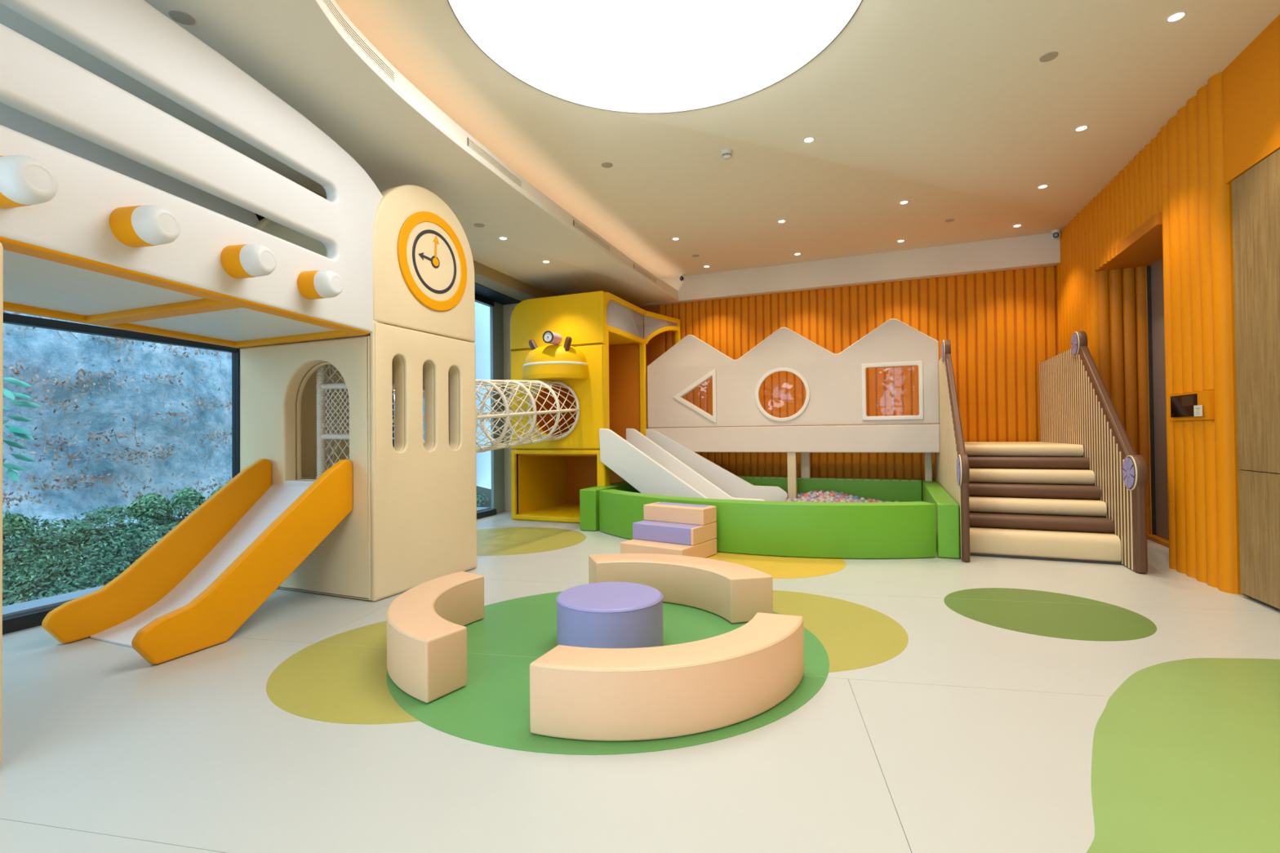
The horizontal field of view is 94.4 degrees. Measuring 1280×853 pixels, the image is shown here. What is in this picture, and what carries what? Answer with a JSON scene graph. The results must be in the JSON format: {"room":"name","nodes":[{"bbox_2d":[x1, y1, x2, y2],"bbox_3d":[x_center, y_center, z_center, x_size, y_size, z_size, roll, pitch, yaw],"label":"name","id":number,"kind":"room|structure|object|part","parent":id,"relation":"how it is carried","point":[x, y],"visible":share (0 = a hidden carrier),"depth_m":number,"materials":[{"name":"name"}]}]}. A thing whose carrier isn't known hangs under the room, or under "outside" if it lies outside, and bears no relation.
{"room":"indoor playground","nodes":[
{"label":"indoor playground","id":0,"kind":"room"},
{"bbox_2d":[168,8,195,25],"bbox_3d":[-2.384,-2.127,3.083,0.109,0.008,0.109,-1,-1,23],"label":"ceiling speaker","id":1,"kind":"object","parent":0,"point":[182,17],"visible":1,"depth_m":3.08,"materials":[{"name":"beige plastic"}]},
{"bbox_2d":[0,0,678,305],"bbox_3d":[-2.376,-2.143,4.421,4.254,0.055,12.280,-1,-1,23],"label":"ceiling","id":2,"kind":"structure","parent":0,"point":[298,51],"depth_m":4.23,"materials":[{"name":"beige paint"}]},
{"bbox_2d":[473,223,484,227],"bbox_3d":[-1.678,-2.098,6.191,0.109,0.008,0.109,-1,-1,23],"label":"ceiling speaker","id":3,"kind":"object","parent":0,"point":[478,225],"visible":1,"depth_m":6.18,"materials":[{"name":"beige"}]},
{"bbox_2d":[489,302,519,513],"bbox_3d":[-3.360,-0.653,5.021,0.844,3.890,12.654,-1,-1,19],"label":"wall","id":4,"kind":"structure","parent":0,"point":[500,314],"depth_m":9.16,"materials":[{"name":"grey concrete"}]},
{"bbox_2d":[2,312,242,634],"bbox_3d":[-4.236,-0.339,3.335,0.344,3.240,4.097,-1,-1,19],"label":"window","id":5,"kind":"structure","parent":4,"relation":"in","point":[30,614],"depth_m":4.13,"materials":[{"name":"black"}]},
{"bbox_3d":[-4.121,-0.341,3.287,0.095,3.240,4.079,-1,-1,19],"label":"frame","id":6,"kind":"part","parent":5,"relation":"part of","materials":[{"name":"black metal"}]},
{"bbox_3d":[-4.269,1.232,3.337,0.239,0.100,4.089,-1,-1,19],"label":"sill","id":7,"kind":"part","parent":5,"relation":"part of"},
{"bbox_2d":[254,213,496,519],"bbox_3d":[-2.962,-0.308,7.138,0.344,3.240,3.977,-1,-1,19],"label":"window","id":8,"kind":"structure","parent":4,"relation":"in","point":[482,512],"depth_m":8.66,"materials":[{"name":"black"}]},
{"bbox_3d":[-2.995,1.263,7.141,0.239,0.100,3.969,-1,-1,19],"label":"sill","id":9,"kind":"part","parent":8,"relation":"part of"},
{"bbox_2d":[302,186,555,301],"bbox_3d":[-3.238,-2.036,4.902,0.340,0.170,12.518,-1,-1,21],"label":"trim","id":10,"kind":"structure","parent":4,"relation":"attached to","point":[485,276],"depth_m":8.19,"materials":[{"name":"painted plaster"}]},
{"bbox_2d":[474,282,521,305],"bbox_3d":[-2.812,-1.942,6.675,0.469,0.045,5.350,-1,-1,19],"label":"louvres","id":11,"kind":"object","parent":4,"relation":"attached to","point":[500,298],"visible":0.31,"depth_m":8.65,"materials":[{"name":"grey metal"}]},
{"bbox_3d":[-2.933,-1.931,6.726,0.018,0.025,5.316,-1,-1,19],"label":"blade","id":12,"kind":"part","parent":11,"relation":"part of","materials":[{"name":"black metal"}]},
{"bbox_3d":[-2.894,-1.931,6.710,0.416,0.025,5.300,-1,-1,23],"label":"blade","id":13,"kind":"part","parent":11,"relation":"part of","materials":[{"name":"black metal"}]},
{"bbox_3d":[-2.856,-1.932,6.693,0.416,0.025,5.300,-1,-1,23],"label":"blade","id":14,"kind":"part","parent":11,"relation":"part of","materials":[{"name":"black metal"}]},
{"bbox_3d":[-2.817,-1.932,6.677,0.416,0.025,5.300,-1,-1,23],"label":"blade","id":15,"kind":"part","parent":11,"relation":"part of","materials":[{"name":"black metal"}]},
{"bbox_3d":[-2.778,-1.933,6.661,0.018,0.025,5.316,-1,-1,19],"label":"blade","id":16,"kind":"part","parent":11,"relation":"part of","materials":[{"name":"black metal"}]},
{"bbox_2d":[498,236,507,239],"bbox_3d":[-1.526,-2.098,6.610,0.104,0.007,0.104,-1,-1,23],"label":"recessed light","id":17,"kind":"object","parent":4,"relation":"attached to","point":[501,237],"visible":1,"depth_m":6.61,"materials":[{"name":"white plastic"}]},
{"bbox_2d":[0,511,1279,852],"bbox_3d":[0.205,1.299,3.538,9.600,0.120,12.700,-1,-1,23],"label":"floor","id":18,"kind":"structure","parent":0,"point":[976,736],"depth_m":2.24,"materials":[{"name":"beige"}]},
{"bbox_2d":[0,0,383,764],"bbox_3d":[-2.835,-0.345,3.069,1.708,3.211,3.860,-1,-1,11],"label":"bridge","id":19,"kind":"object","parent":18,"relation":"on","point":[117,211],"visible":0.98,"depth_m":2.97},
{"bbox_3d":[-2.994,0.288,2.385,1.425,1.931,0.120,-1,-1,23],"label":"support panel","id":20,"kind":"part","parent":19,"relation":"part of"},
{"bbox_3d":[-3.633,-1.326,3.237,0.100,1.200,3.860,-1,-1,11],"label":"guard panel","id":21,"kind":"part","parent":19,"relation":"part of","materials":[{"name":"white plastic"}]},
{"bbox_3d":[-2.299,-1.327,2.766,0.782,1.267,3.394,-1,-1,23],"label":"guard panel","id":22,"kind":"part","parent":19,"relation":"part of","materials":[{"name":"white plastic"}]},
{"bbox_2d":[41,458,352,664],"bbox_3d":[-2.772,0.764,3.883,1.003,1.043,1.399,-1,-1,23],"label":"slide","id":23,"kind":"object","parent":18,"relation":"on","point":[192,590],"visible":1,"depth_m":3.85,"materials":[{"name":"orange plastic"}]},
{"bbox_3d":[-3.175,0.761,4.049,0.065,1.027,1.391,-1,-1,20],"label":"panel","id":24,"kind":"part","parent":23,"relation":"part of","materials":[{"name":"orange plastic"}]},
{"bbox_2d":[2,485,491,602],"bbox_3d":[-4.947,1.209,5.543,1.950,0.310,12.400,-1,-1,23],"label":"garden bed","id":25,"kind":"object","parent":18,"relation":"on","point":[487,491],"visible":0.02,"depth_m":5.53,"materials":[{"name":"plant"}]},
{"bbox_2d":[2,377,41,481],"bbox_3d":[-5.517,0.289,5.195,0.217,1.455,0.432,-1,-1,23],"label":"leafy plant","id":26,"kind":"object","parent":25,"relation":"on","point":[16,431],"visible":0.94,"depth_m":5.26,"materials":[{"name":"green plant"}]},
{"bbox_2d":[2,502,199,606],"bbox_3d":[-4.501,1.129,6.441,2.143,0.712,6.058,-1,-1,23],"label":"ground cover","id":27,"kind":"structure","parent":25,"relation":"on","point":[164,531],"depth_m":5.27,"materials":[{"name":"green plant"}]},
{"bbox_2d":[2,512,35,537],"bbox_3d":[-5.703,0.901,5.378,0.271,0.240,0.342,-1,-1,23],"label":"shrub","id":28,"kind":"object","parent":27,"relation":"on","point":[17,523],"visible":0.93,"depth_m":5.35,"materials":[{"name":"green plant"}]},
{"bbox_2d":[168,487,205,510],"bbox_3d":[-5.128,0.814,6.726,0.260,0.254,0.365,-1,-1,23],"label":"shrub","id":29,"kind":"object","parent":27,"relation":"on","point":[189,495],"visible":0.97,"depth_m":6.66,"materials":[{"name":"green plant"}]},
{"bbox_2d":[128,492,173,517],"bbox_3d":[-5.274,0.845,6.388,0.316,0.278,0.427,-1,-1,23],"label":"shrub","id":30,"kind":"object","parent":25,"relation":"on","point":[152,500],"visible":0.98,"depth_m":6.33,"materials":[{"name":"green plant"}]},
{"bbox_2d":[205,485,223,500],"bbox_3d":[-4.962,0.859,7.128,0.367,0.330,0.497,-1,-1,23],"label":"shrub","id":31,"kind":"object","parent":25,"relation":"on","point":[220,486],"visible":0.08,"depth_m":7.02,"materials":[{"name":"green plant"}]},
{"bbox_2d":[476,491,488,505],"bbox_3d":[-2.802,1.215,10.062,0.480,0.267,0.477,0,-1,-26],"label":"shrub","id":32,"kind":"object","parent":25,"relation":"on","point":[478,496],"visible":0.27,"depth_m":10.06,"materials":[{"name":"green plant"}]},
{"bbox_2d":[266,621,419,724],"bbox_3d":[-1.123,1.248,3.254,1.574,0.001,1.574,-1,-1,23],"label":"floor mat","id":33,"kind":"object","parent":18,"relation":"on","point":[340,677],"visible":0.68,"depth_m":2.89,"materials":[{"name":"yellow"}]},
{"bbox_2d":[240,184,476,601],"bbox_3d":[-2.377,-0.324,5.105,1.501,3.206,1.166,-1,-1,23],"label":"clock tower","id":34,"kind":"object","parent":18,"relation":"on","point":[411,522],"visible":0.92,"depth_m":4.67,"materials":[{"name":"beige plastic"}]},
{"bbox_3d":[-3.018,-1.333,5.385,0.100,1.170,1.160,-1,-1,23],"label":"arched panel","id":35,"kind":"part","parent":34,"relation":"part of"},
{"bbox_3d":[-2.451,0.449,4.566,0.700,0.058,0.126,-1,-1,23],"label":"sill","id":36,"kind":"part","parent":34,"relation":"part of","materials":[{"name":"white"}]},
{"bbox_3d":[-2.601,0.311,4.628,1.439,1.930,0.110,-1,-1,23],"label":"arch panel","id":37,"kind":"part","parent":34,"relation":"part of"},
{"bbox_3d":[-3.020,0.321,5.379,0.085,1.936,0.950,-1,-1,23],"label":"window panel","id":38,"kind":"part","parent":34,"relation":"part of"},
{"bbox_2d":[315,361,349,479],"bbox_3d":[-2.370,-0.106,4.769,0.867,1.107,0.293,-1,-1,37],"label":"safety net","id":39,"kind":"object","parent":34,"relation":"on","point":[323,389],"visible":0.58,"depth_m":4.77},
{"bbox_3d":[-2.581,-0.109,4.796,0.069,1.080,0.069,-1,-1,23],"label":"post","id":40,"kind":"part","parent":39,"relation":"part of","materials":[{"name":"white wicker"}]},
{"bbox_3d":[-2.357,-0.322,4.735,0.801,0.054,0.203,-1,-1,36],"label":"rail","id":41,"kind":"part","parent":39,"relation":"part of","materials":[{"name":"white fabric"}]},
{"bbox_3d":[-2.353,0.083,4.731,0.801,0.054,0.203,-1,-1,36],"label":"rail","id":42,"kind":"part","parent":39,"relation":"part of","materials":[{"name":"white fabric"}]},
{"bbox_3d":[-2.183,0.315,5.597,1.460,1.936,0.100,-1,-1,23],"label":"tunnel panel","id":43,"kind":"part","parent":34,"relation":"part of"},
{"bbox_3d":[-1.716,0.255,4.826,0.040,2.028,1.160,-1,-1,23],"label":"slotted panel","id":44,"kind":"part","parent":34,"relation":"part of","materials":[{"name":"beige wood"}]},
{"bbox_3d":[-1.774,-1.351,4.862,0.130,1.170,1.160,-1,-1,23],"label":"arched panel","id":45,"kind":"part","parent":34,"relation":"part of","materials":[{"name":"beige wood"}]},
{"bbox_2d":[406,222,460,301],"bbox_3d":[-1.690,-1.352,4.878,0.012,0.636,0.636,-1,-1,23],"label":"clock","id":46,"kind":"object","parent":34,"relation":"on","point":[433,248],"depth_m":4.85,"materials":[{"name":"beige plastic"}]},
{"bbox_2d":[392,379,579,453],"bbox_3d":[-1.694,-0.133,6.826,0.814,1.002,2.714,-1,-1,23],"label":"tunnel","id":47,"kind":"object","parent":34,"relation":"attached to","point":[493,384],"visible":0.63,"depth_m":7.07,"materials":[{"name":"white wicker"}]},
{"bbox_3d":[-2.047,-0.128,6.980,0.040,0.228,2.683,-1,-1,23],"label":"rail","id":48,"kind":"part","parent":47,"relation":"part of","materials":[{"name":"white wicker"}]},
{"bbox_3d":[-1.696,-0.518,6.835,0.040,0.228,2.683,-1,-1,23],"label":"rail","id":49,"kind":"part","parent":47,"relation":"part of","materials":[{"name":"white wicker"}]},
{"bbox_3d":[-1.688,0.252,6.827,0.040,0.228,2.683,-1,-1,23],"label":"rail","id":50,"kind":"part","parent":47,"relation":"part of","materials":[{"name":"white fabric"}]},
{"bbox_3d":[-1.337,-0.139,6.682,0.040,0.228,2.683,-1,-1,23],"label":"rail","id":51,"kind":"part","parent":47,"relation":"part of","materials":[{"name":"white wicker"}]},
{"bbox_2d":[476,527,586,555],"bbox_3d":[-1.522,1.293,6.786,1.800,0.001,1.800,-1,-1,23],"label":"floor mat","id":52,"kind":"object","parent":18,"relation":"on","point":[503,540],"visible":0.6,"depth_m":6.72,"materials":[{"name":"yellow"}]},
{"bbox_2d":[510,290,680,523],"bbox_3d":[-0.642,-0.243,8.973,1.724,3.105,2.850,-1,-1,23],"label":"yellow playhouse","id":53,"kind":"object","parent":18,"relation":"on","point":[575,340],"visible":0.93,"depth_m":8.31,"materials":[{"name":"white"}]},
{"bbox_3d":[-1.135,-0.380,8.128,1.470,1.386,0.100,-1,-1,23],"label":"panel","id":54,"kind":"part","parent":53,"relation":"part of","materials":[{"name":"yellow plastic"}]},
{"bbox_3d":[-1.143,-1.432,8.139,1.475,0.706,0.100,-1,-1,23],"label":"panel","id":55,"kind":"part","parent":53,"relation":"part of","materials":[{"name":"yellow plastic"}]},
{"bbox_3d":[-1.120,0.811,8.113,1.475,0.980,0.100,-1,-1,23],"label":"cubby frame","id":56,"kind":"part","parent":53,"relation":"part of","materials":[{"name":"yellow wood"}]},
{"bbox_3d":[-0.482,-0.506,7.920,0.107,1.635,0.120,-1,-1,23],"label":"corner post","id":57,"kind":"part","parent":53,"relation":"part of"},
{"bbox_3d":[-0.469,0.803,7.905,0.107,0.985,0.120,-1,-1,23],"label":"corner post","id":58,"kind":"part","parent":53,"relation":"part of","materials":[{"name":"wood"}]},
{"bbox_3d":[-0.229,-1.540,8.512,0.085,0.530,1.505,-1,-1,23],"label":"frame","id":59,"kind":"part","parent":53,"relation":"part of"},
{"bbox_3d":[0.047,-0.475,9.142,0.085,1.640,0.085,-1,-1,23],"label":"corner post","id":60,"kind":"part","parent":53,"relation":"part of","materials":[{"name":"yellow wood"}]},
{"bbox_3d":[0.358,-1.533,9.593,0.085,0.530,0.953,-1,-1,38],"label":"arched frame","id":61,"kind":"part","parent":53,"relation":"part of","materials":[{"name":"yellow wood"}]},
{"bbox_2d":[599,428,787,501],"bbox_3d":[0.767,0.605,8.040,2.179,1.183,1.565,-1,-1,23],"label":"slide","id":62,"kind":"object","parent":53,"relation":"attached to","point":[653,463],"visible":0.65,"depth_m":8.03,"materials":[{"name":"white plastic"}]},
{"bbox_3d":[0.422,0.597,7.366,2.051,1.167,0.055,-1,-1,23],"label":"panel","id":63,"kind":"part","parent":62,"relation":"part of","materials":[{"name":"white plastic"}]},
{"bbox_2d":[386,591,829,755],"bbox_3d":[-0.162,1.240,3.406,2.382,0.002,2.382,-1,-1,23],"label":"floor mat","id":64,"kind":"object","parent":18,"relation":"on","point":[492,708],"visible":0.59,"depth_m":2.83,"materials":[{"name":"green rubber"}]},
{"bbox_2d":[386,571,484,702],"bbox_3d":[-1.144,1.104,3.303,0.458,0.283,1.375,0,-1,-10],"label":"bench","id":65,"kind":"object","parent":64,"relation":"on","point":[427,632],"visible":1,"depth_m":2.82,"materials":[{"name":"beige leather"}]},
{"bbox_2d":[555,582,662,648],"bbox_3d":[-0.170,1.093,3.369,0.604,0.287,0.604,-1,-1,23],"label":"round stool","id":66,"kind":"object","parent":64,"relation":"on","point":[600,615],"visible":0.91,"depth_m":3.15,"materials":[{"name":"purple leather"}]},
{"bbox_2d":[529,612,804,741],"bbox_3d":[0.215,1.082,2.589,1.374,0.283,0.456,0,-1,-25],"label":"bench","id":67,"kind":"object","parent":64,"relation":"on","point":[735,676],"visible":1,"depth_m":2.35,"materials":[{"name":"beige leather"}]},
{"bbox_2d":[588,553,773,623],"bbox_3d":[0.258,1.100,4.175,1.422,0.283,0.503,-1,-1,30],"label":"bench","id":68,"kind":"object","parent":64,"relation":"on","point":[735,593],"visible":0.85,"depth_m":4.07,"materials":[{"name":"beige leather"}]},
{"bbox_2d":[620,502,716,558],"bbox_3d":[0.284,1.023,5.765,0.690,0.476,0.684,-1,-1,35],"label":"steps","id":69,"kind":"structure","parent":18,"relation":"on","point":[666,528],"depth_m":5.67,"materials":[{"name":"beige leather"}]},
{"bbox_3d":[0.612,1.021,5.659,0.030,0.159,0.475,-1,-1,35],"label":"panel","id":70,"kind":"part","parent":69,"relation":"part of","materials":[{"name":"beige leather"}]},
{"bbox_2d":[579,475,959,558],"bbox_3d":[1.531,1.007,7.438,4.150,0.526,3.388,-1,-1,23],"label":"pit","id":71,"kind":"object","parent":18,"relation":"on","point":[926,524],"visible":0.7,"depth_m":5.70,"materials":[{"name":"green leather"}]},
{"bbox_2d":[647,318,940,497],"bbox_3d":[2.161,-0.071,8.822,4.050,2.661,0.982,-1,-1,23],"label":"panel","id":72,"kind":"object","parent":71,"relation":"on","point":[835,384],"visible":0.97,"depth_m":8.29,"materials":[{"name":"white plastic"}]},
{"bbox_3d":[2.154,0.795,8.386,0.120,0.920,0.100,-1,-1,23],"label":"post","id":73,"kind":"part","parent":72,"relation":"part of","materials":[{"name":"beige wood"}]},
{"bbox_3d":[1.985,-0.706,8.424,4.050,1.396,0.060,-1,-1,23],"label":"gabled panel","id":74,"kind":"part","parent":72,"relation":"part of","materials":[{"name":"beige wood"}]},
{"bbox_3d":[2.433,0.556,8.709,0.130,0.440,0.090,-1,-1,23],"label":"post","id":75,"kind":"part","parent":72,"relation":"part of","materials":[{"name":"beige wood"}]},
{"bbox_3d":[3.940,0.533,8.103,0.090,0.440,0.100,-1,-1,23],"label":"post","id":76,"kind":"part","parent":72,"relation":"part of","materials":[{"name":"beige wood"}]},
{"bbox_2d":[705,551,845,578],"bbox_3d":[1.153,1.252,5.590,1.490,0.001,1.490,-1,-1,23],"label":"floor mat","id":77,"kind":"object","parent":18,"relation":"on","point":[777,566],"visible":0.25,"depth_m":5.37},
{"bbox_2d":[773,590,908,672],"bbox_3d":[0.826,1.234,3.728,1.570,0.001,1.570,-1,-1,23],"label":"floor mat","id":78,"kind":"object","parent":18,"relation":"on","point":[853,636],"visible":0.48,"depth_m":3.60,"materials":[{"name":"yellow rubber"}]},
{"bbox_2d":[934,339,969,561],"bbox_3d":[3.578,0.115,6.901,0.084,2.248,3.381,-1,-1,23],"label":"stair railing","id":79,"kind":"object","parent":18,"relation":"on","point":[952,463],"visible":0.79,"depth_m":6.19,"materials":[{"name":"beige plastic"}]},
{"bbox_3d":[2.966,0.850,5.402,0.057,0.756,0.080,-1,-1,23],"label":"post","id":80,"kind":"part","parent":79,"relation":"part of","materials":[{"name":"brown wood"}]},
{"bbox_2d":[964,441,1121,564],"bbox_3d":[4.254,0.718,6.830,1.200,1.035,3.020,-1,-1,23],"label":"stairs","id":81,"kind":"structure","parent":18,"relation":"on","point":[1036,500],"depth_m":5.78,"materials":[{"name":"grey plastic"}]},
{"bbox_2d":[943,587,1156,641],"bbox_3d":[2.656,1.218,3.921,1.150,0.001,1.150,-1,-1,23],"label":"floor mat","id":82,"kind":"object","parent":18,"relation":"on","point":[1036,612],"visible":1,"depth_m":3.83,"materials":[{"name":"green rubber"}]},
{"bbox_2d":[1039,330,1148,573],"bbox_3d":[4.755,0.097,6.406,0.096,2.248,3.381,-1,-1,23],"label":"stair railing","id":83,"kind":"object","parent":18,"relation":"on","point":[1076,406],"visible":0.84,"depth_m":5.75,"materials":[{"name":"brown wood"}]},
{"bbox_3d":[4.144,0.833,4.907,0.069,0.756,0.080,-1,-1,23],"label":"post","id":84,"kind":"part","parent":83,"relation":"part of","materials":[{"name":"brown wood"}]},
{"bbox_2d":[1086,657,1279,852],"bbox_3d":[2.427,1.197,1.881,1.563,0.001,3.087,-1,-1,40],"label":"floor mat","id":85,"kind":"object","parent":18,"relation":"on","point":[1185,758],"visible":1,"depth_m":2.14,"materials":[{"name":"green rubber"}]},
{"bbox_2d":[334,0,1279,279],"bbox_3d":[0.903,-2.622,3.274,6.800,0.120,12.700,-1,-1,23],"label":"ceiling","id":86,"kind":"structure","parent":0,"point":[948,108],"depth_m":5.04,"materials":[{"name":"beige paint"}]},
{"bbox_2d":[331,0,677,296],"bbox_3d":[-1.342,-2.356,3.974,1.057,0.350,12.410,-1,-1,14],"label":"trim","id":87,"kind":"structure","parent":86,"relation":"attached to","point":[401,81],"depth_m":4.57,"materials":[{"name":"beige paint"}]},
{"bbox_2d":[322,0,395,82],"bbox_3d":[-1.617,-2.229,3.392,0.038,0.070,0.779,-1,-1,5],"label":"grille","id":88,"kind":"object","parent":87,"relation":"attached to","point":[331,7],"visible":1,"depth_m":3.43,"materials":[{"name":"brown"}]},
{"bbox_2d":[467,137,521,187],"bbox_3d":[-1.211,-2.214,5.011,0.012,0.070,0.834,-1,-1,18],"label":"grille","id":89,"kind":"object","parent":87,"relation":"attached to","point":[471,144],"visible":1,"depth_m":4.96,"materials":[{"name":"brown"}]},
{"bbox_2d":[573,220,610,251],"bbox_3d":[-0.542,-2.200,6.872,0.011,0.070,0.981,-1,-1,21],"label":"grille","id":90,"kind":"object","parent":87,"relation":"attached to","point":[576,224],"visible":1,"depth_m":6.82,"materials":[{"name":"brown"}]},
{"bbox_2d":[633,263,656,283],"bbox_3d":[0.082,-2.187,8.508,0.012,0.070,0.880,-1,-1,22],"label":"grille","id":91,"kind":"object","parent":87,"relation":"attached to","point":[637,268],"visible":1,"depth_m":8.46,"materials":[{"name":"brown"}]},
{"bbox_2d":[601,162,613,168],"bbox_3d":[-0.317,-2.517,5.712,0.109,0.008,0.109,-1,-1,23],"label":"ceiling speaker","id":92,"kind":"object","parent":86,"relation":"attached to","point":[606,165],"visible":1,"depth_m":5.71,"materials":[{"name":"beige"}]},
{"bbox_2d":[447,0,862,113],"bbox_3d":[0.096,-2.578,3.555,2.486,0.064,2.486,-1,-1,23],"label":"ceiling disc","id":93,"kind":"object","parent":86,"relation":"attached to","point":[633,56],"visible":1,"depth_m":3.99,"materials":[{"name":"white plastic"}]},
{"bbox_2d":[678,274,684,281],"bbox_3d":[0.681,-2.431,9.707,0.099,0.108,0.108,-1,-1,23],"label":"security camera","id":94,"kind":"object","parent":86,"relation":"attached to","point":[682,277],"visible":1,"depth_m":9.67,"materials":[{"name":"white plastic"}]},
{"bbox_2d":[720,148,733,159],"bbox_3d":[0.800,-2.502,5.461,0.110,0.066,0.110,-1,-1,23],"label":"smoke detector","id":95,"kind":"object","parent":86,"relation":"attached to","point":[726,154],"visible":1,"depth_m":5.43,"materials":[{"name":"white plastic"}]},
{"bbox_2d":[803,137,814,142],"bbox_3d":[1.499,-2.544,5.262,0.104,0.007,0.104,-1,-1,23],"label":"recessed light","id":96,"kind":"object","parent":86,"relation":"in","point":[807,140],"visible":1,"depth_m":5.26,"materials":[{"name":"white plastic"}]},
{"bbox_2d":[899,200,908,204],"bbox_3d":[2.997,-2.543,6.727,0.104,0.007,0.104,-1,-1,23],"label":"recessed light","id":97,"kind":"object","parent":86,"relation":"in","point":[902,202],"visible":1,"depth_m":6.72,"materials":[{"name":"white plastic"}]},
{"bbox_2d":[944,218,954,222],"bbox_3d":[3.823,-2.541,7.317,0.109,0.008,0.109,-1,-1,23],"label":"ceiling speaker","id":98,"kind":"object","parent":86,"relation":"attached to","point":[948,220],"visible":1,"depth_m":7.31,"materials":[{"name":"beige"}]},
{"bbox_2d":[1037,184,1048,188],"bbox_3d":[4.300,-2.560,6.328,0.104,0.007,0.104,-1,-1,23],"label":"recessed light","id":99,"kind":"object","parent":86,"relation":"in","point":[1043,186],"visible":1,"depth_m":6.32,"materials":[{"name":"white plastic"}]},
{"bbox_2d":[1039,51,1058,62],"bbox_3d":[2.842,-2.568,4.121,0.109,0.008,0.109,-1,-1,23],"label":"ceiling speaker","id":100,"kind":"object","parent":86,"relation":"attached to","point":[1049,56],"visible":1,"depth_m":4.11,"materials":[{"name":"beige"}]},
{"bbox_2d":[1051,229,1060,239],"bbox_3d":[5.427,-2.502,7.734,0.099,0.108,0.108,-1,-1,23],"label":"security camera","id":101,"kind":"object","parent":86,"relation":"attached to","point":[1055,234],"visible":1,"depth_m":7.70,"materials":[{"name":"white plastic"}]},
{"bbox_2d":[1074,125,1088,131],"bbox_3d":[3.806,-2.569,5.111,0.104,0.007,0.104,-1,-1,23],"label":"recessed light","id":102,"kind":"object","parent":86,"relation":"in","point":[1081,128],"visible":1,"depth_m":5.11,"materials":[{"name":"white plastic"}]},
{"bbox_2d":[1164,11,1186,22],"bbox_3d":[3.378,-2.581,3.736,0.104,0.007,0.104,-1,-1,23],"label":"recessed light","id":103,"kind":"object","parent":86,"relation":"in","point":[1176,16],"visible":1,"depth_m":3.73,"materials":[{"name":"white plastic"}]},
{"bbox_2d":[617,265,1057,479],"bbox_3d":[1.974,-0.604,9.620,8.600,3.790,0.203,-1,-1,23],"label":"wall","id":104,"kind":"structure","parent":0,"point":[999,326],"depth_m":8.70,"materials":[{"name":"orange wood"}]},
{"bbox_2d":[635,232,1060,306],"bbox_3d":[1.854,-2.300,9.494,8.123,0.400,0.350,-1,-1,23],"label":"trim","id":105,"kind":"structure","parent":104,"relation":"attached to","point":[1038,250],"depth_m":8.67,"materials":[{"name":"beige paint"}]},
{"bbox_2d":[1056,13,1279,595],"bbox_3d":[3.589,-0.707,2.096,0.828,3.790,12.637,-1,-1,23],"label":"wall","id":106,"kind":"structure","parent":0,"point":[1172,202],"depth_m":4.76,"materials":[{"name":"orange wood"}]},
{"bbox_2d":[1146,257,1168,540],"bbox_3d":[5.266,-0.275,5.710,0.050,2.975,1.625,-1,-1,23],"label":"door","id":107,"kind":"structure","parent":106,"relation":"in","point":[1155,293],"depth_m":6.34,"materials":[{"name":"brown metal"}]},
{"bbox_2d":[1170,393,1197,417],"bbox_3d":[4.394,-0.166,4.792,0.016,0.175,0.393,-1,-1,21],"label":"control panel","id":108,"kind":"object","parent":106,"relation":"attached to","point":[1181,406],"visible":1,"depth_m":4.78,"materials":[{"name":"black"}]},
{"bbox_2d":[1193,404,1202,416],"bbox_3d":[4.299,-0.121,4.567,0.005,0.085,0.115,-1,-1,21],"label":"card","id":109,"kind":"object","parent":108,"relation":"attached to","point":[1197,410],"visible":1,"depth_m":4.56,"materials":[{"name":"beige paper"}]},
{"bbox_3d":[2.801,-2.203,0.249,0.491,0.825,8.601,-1,-1,23],"label":"flat padded panel","id":110,"kind":"part","parent":106,"relation":"part of","materials":[{"name":"orange"}]},
{"bbox_2d":[1231,149,1279,608],"bbox_3d":[2.812,-0.308,0.230,0.126,2.965,8.602,-1,-1,21],"label":"door","id":111,"kind":"structure","parent":106,"relation":"in","point":[1255,193],"depth_m":3.97,"materials":[{"name":"brown wood"}]},
{"label":"outside","id":112,"kind":"structure","parent":0,"visible":0},
{"bbox_2d":[2,310,395,538],"bbox_3d":[-6.584,-1.070,5.488,0.942,5.200,11.000,-1,-1,23],"label":"wall","id":113,"kind":"structure","parent":112,"point":[45,348],"depth_m":6.61,"materials":[{"name":"stone"}]},
{"bbox_2d":[24,315,231,484],"bbox_3d":[-5.829,-0.449,6.643,0.280,2.392,3.608,-1,-1,23],"label":"vines","id":114,"kind":"object","parent":113,"relation":"hanging from","point":[34,315],"visible":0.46,"depth_m":6.58,"materials":[{"name":"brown plant"}]},
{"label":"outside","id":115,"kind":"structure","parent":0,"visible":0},
{"bbox_2d":[422,302,491,488],"bbox_3d":[-2.857,-1.126,12.600,0.200,5.400,5.000,-1,-1,23],"label":"wall","id":116,"kind":"structure","parent":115,"point":[482,353],"depth_m":11.73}
]}

